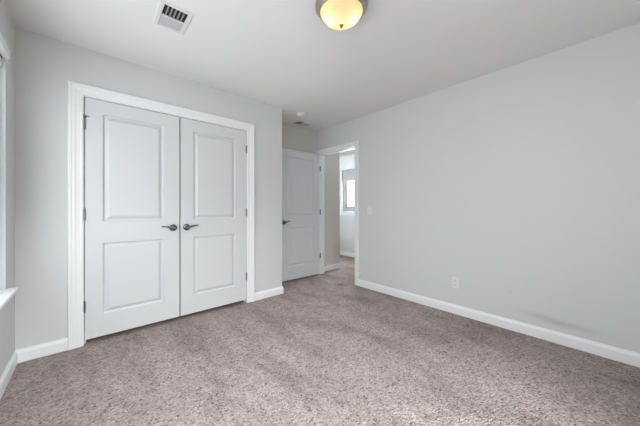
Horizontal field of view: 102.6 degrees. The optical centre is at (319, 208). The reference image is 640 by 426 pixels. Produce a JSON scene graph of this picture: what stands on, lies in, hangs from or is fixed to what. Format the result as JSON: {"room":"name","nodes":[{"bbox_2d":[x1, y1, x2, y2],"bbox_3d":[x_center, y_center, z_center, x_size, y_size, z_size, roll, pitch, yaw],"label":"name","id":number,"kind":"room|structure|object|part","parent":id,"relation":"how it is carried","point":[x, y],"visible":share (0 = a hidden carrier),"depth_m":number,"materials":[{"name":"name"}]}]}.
{"room":"empty bedroom","nodes":[
{"label":"empty bedroom","id":0,"kind":"room"},
{"bbox_2d":[0,0,14,376],"bbox_3d":[-1.185,-0.094,0.589,0.160,2.440,4.477,0,0,-42],"label":"wall","id":1,"kind":"structure","parent":0,"point":[7,28],"depth_m":1.67,"materials":[{"name":"paint"}]},
{"bbox_2d":[0,32,9,65],"bbox_3d":[-1.514,-0.963,1.033,0.100,0.119,1.595,0,0,-42],"label":"window blind","id":2,"kind":"object","parent":1,"relation":"attached to","point":[4,50],"visible":1,"depth_m":1.58,"materials":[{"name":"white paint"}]},
{"bbox_2d":[0,287,18,309],"bbox_3d":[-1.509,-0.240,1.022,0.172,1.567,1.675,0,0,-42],"label":"window sill","id":3,"kind":"structure","parent":1,"relation":"in","point":[6,295],"depth_m":1.55,"materials":[{"name":"white paint"}]},
{"bbox_2d":[0,338,67,399],"bbox_3d":[-0.871,1.074,0.566,0.276,0.096,3.704,0,0,-42],"label":"baseboard","id":4,"kind":"structure","parent":1,"relation":"attached to","point":[49,348],"depth_m":1.89,"materials":[{"name":"white paint"}]},
{"bbox_2d":[15,27,281,349],"bbox_3d":[-1.520,-0.094,2.803,2.288,2.440,0.498,0,0,-42],"label":"wall","id":5,"kind":"structure","parent":0,"point":[44,65],"depth_m":2.00,"materials":[{"name":"paint"}]},
{"bbox_2d":[83,97,178,339],"bbox_3d":[-1.675,0.083,2.320,0.730,2.003,0.095,0,0,-42],"label":"door","id":6,"kind":"structure","parent":5,"relation":"in","point":[131,210],"depth_m":2.30,"materials":[{"name":"white paint"}]},
{"bbox_2d":[68,80,254,349],"bbox_3d":[-1.434,0.055,2.609,1.612,2.137,0.136,0,0,-42],"label":"door frame","id":7,"kind":"structure","parent":5,"relation":"attached to","point":[77,92],"depth_m":2.09,"materials":[{"name":"white paint"}]},
{"bbox_2d":[180,117,246,315],"bbox_3d":[-1.129,0.083,2.806,0.712,2.003,0.095,0,0,-42],"label":"door","id":8,"kind":"structure","parent":5,"relation":"in","point":[213,210],"depth_m":2.77,"materials":[{"name":"white paint"}]},
{"bbox_2d":[255,286,283,300],"bbox_3d":[-0.808,1.074,3.429,0.420,0.096,0.512,0,0,-42],"label":"baseboard","id":9,"kind":"structure","parent":5,"relation":"attached to","point":[260,295],"depth_m":3.24,"materials":[{"name":"white paint"}]},
{"bbox_2d":[179,120,339,303],"bbox_3d":[-1.182,-0.094,3.515,4.061,2.440,0.115,0,0,-42],"label":"wall","id":10,"kind":"structure","parent":0,"point":[293,138],"depth_m":4.62,"materials":[{"name":"paint"}]},
{"bbox_2d":[0,255,639,425],"bbox_3d":[-0.119,1.186,3.279,5.611,0.120,7.350,0,0,-42],"label":"floor","id":11,"kind":"structure","parent":0,"point":[326,350],"depth_m":1.73,"materials":[{"name":"carpet"}]},
{"bbox_2d":[4,0,639,153],"bbox_3d":[-0.119,-1.374,3.279,5.611,0.120,7.350,0,0,-42],"label":"ceiling","id":12,"kind":"structure","parent":0,"point":[281,54],"depth_m":2.01,"materials":[{"name":"paint"}]},
{"bbox_2d":[153,0,193,34],"bbox_3d":[-1.016,-1.309,1.770,0.198,0.010,0.269,0,0,-42],"label":"ceiling vent","id":13,"kind":"object","parent":12,"relation":"in","point":[172,17],"visible":1,"depth_m":1.76,"materials":[{"name":"white metal"}]},
{"bbox_2d":[296,112,304,116],"bbox_3d":[-0.271,-1.292,3.554,0.134,0.042,0.134,0,0,-42],"label":"smoke detector","id":14,"kind":"object","parent":12,"relation":"attached to","point":[298,114],"visible":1,"depth_m":3.52,"materials":[{"name":"white plastic"}]},
{"bbox_2d":[292,120,311,126],"bbox_3d":[-0.275,-1.309,3.967,0.269,0.010,0.198,0,0,-42],"label":"ceiling vent","id":15,"kind":"object","parent":12,"relation":"in","point":[299,122],"visible":1,"depth_m":3.95,"materials":[{"name":"white metal"}]},
{"bbox_2d":[315,0,367,29],"bbox_3d":[0.138,-1.238,1.654,0.336,0.150,0.336,0,0,-42],"label":"ceiling light","id":16,"kind":"object","parent":12,"relation":"attached to","point":[336,14],"visible":1,"depth_m":1.60,"materials":[{"name":"beige glass"}]},
{"bbox_2d":[324,263,340,271],"bbox_3d":[-0.645,1.074,5.617,0.488,0.096,2.562,0,0,-42],"label":"baseboard","id":17,"kind":"structure","parent":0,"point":[337,265],"depth_m":4.68,"materials":[{"name":"white paint"}]},
{"bbox_2d":[340,151,354,252],"bbox_3d":[0.356,-0.094,5.345,1.629,2.440,4.740,0,0,-42],"label":"wall","id":18,"kind":"structure","parent":0,"point":[347,222],"depth_m":6.03,"materials":[{"name":"paint"}]},
{"bbox_2d":[340,154,354,215],"bbox_3d":[0.898,-0.539,5.799,0.155,1.410,1.255,0,0,-42],"label":"window","id":19,"kind":"structure","parent":18,"relation":"in","point":[348,161],"depth_m":6.10,"materials":[{"name":"grey"}]},
{"bbox_3d":[0.857,0.121,5.763,0.045,0.090,1.255,0,0,-42],"label":"sill","id":20,"kind":"part","parent":19,"relation":"part of","materials":[{"name":"white paint"}]},
{"bbox_2d":[343,169,354,181],"bbox_3d":[0.894,-0.777,5.782,0.020,0.267,1.029,0,0,-42],"label":"window blind","id":21,"kind":"object","parent":19,"relation":"attached to","point":[348,175],"visible":0.43,"depth_m":6.01,"materials":[{"name":"grey fabric"}]},
{"bbox_3d":[0.933,-0.419,5.817,0.080,0.990,1.035,0,0,-42],"label":"frame","id":22,"kind":"part","parent":19,"relation":"part of","materials":[{"name":"grey"}]},
{"bbox_3d":[0.928,-0.419,5.813,0.028,0.840,0.885,0,0,-42],"label":"sash","id":23,"kind":"part","parent":19,"relation":"part of","materials":[{"name":"grey"}]},
{"bbox_2d":[340,251,354,256],"bbox_3d":[0.854,1.074,5.790,0.014,0.096,4.500,0,0,-42],"label":"baseboard","id":24,"kind":"structure","parent":18,"relation":"attached to","point":[344,253],"depth_m":6.01,"materials":[{"name":"white paint"}]},
{"bbox_2d":[316,23,639,352],"bbox_3d":[1.370,-0.094,2.900,0.115,2.440,4.202,0,0,-42],"label":"wall","id":25,"kind":"structure","parent":0,"point":[519,184],"depth_m":2.31,"materials":[{"name":"paint"}]},
{"bbox_2d":[282,148,320,280],"bbox_3d":[-0.274,0.098,4.090,0.819,2.009,0.105,0,0,-39],"label":"door","id":26,"kind":"structure","parent":25,"relation":"in","point":[301,211],"depth_m":4.07,"materials":[{"name":"white paint"}]},
{"bbox_2d":[316,140,358,285],"bbox_3d":[0.293,0.069,4.106,0.157,2.108,0.937,0,0,-42],"label":"door frame","id":27,"kind":"structure","parent":25,"relation":"attached to","point":[355,144],"depth_m":3.92,"materials":[{"name":"white paint"}]},
{"bbox_2d":[367,206,371,213],"bbox_3d":[0.685,0.022,3.567,0.018,0.116,0.072,0,0,-42],"label":"light switch","id":28,"kind":"object","parent":25,"relation":"attached to","point":[369,208],"visible":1,"depth_m":3.57,"materials":[{"name":"white plastic"}]},
{"bbox_2d":[452,277,458,288],"bbox_3d":[1.439,0.792,2.730,0.009,0.116,0.072,0,0,-42],"label":"electrical outlet","id":29,"kind":"object","parent":25,"relation":"attached to","point":[455,281],"visible":1,"depth_m":2.72,"materials":[{"name":"white plastic"}]},
{"bbox_2d":[358,279,639,367],"bbox_3d":[1.639,1.074,2.502,0.014,0.096,3.249,0,0,-42],"label":"baseboard","id":30,"kind":"structure","parent":25,"relation":"attached to","point":[632,358],"depth_m":2.30,"materials":[{"name":"white paint"}]}
]}

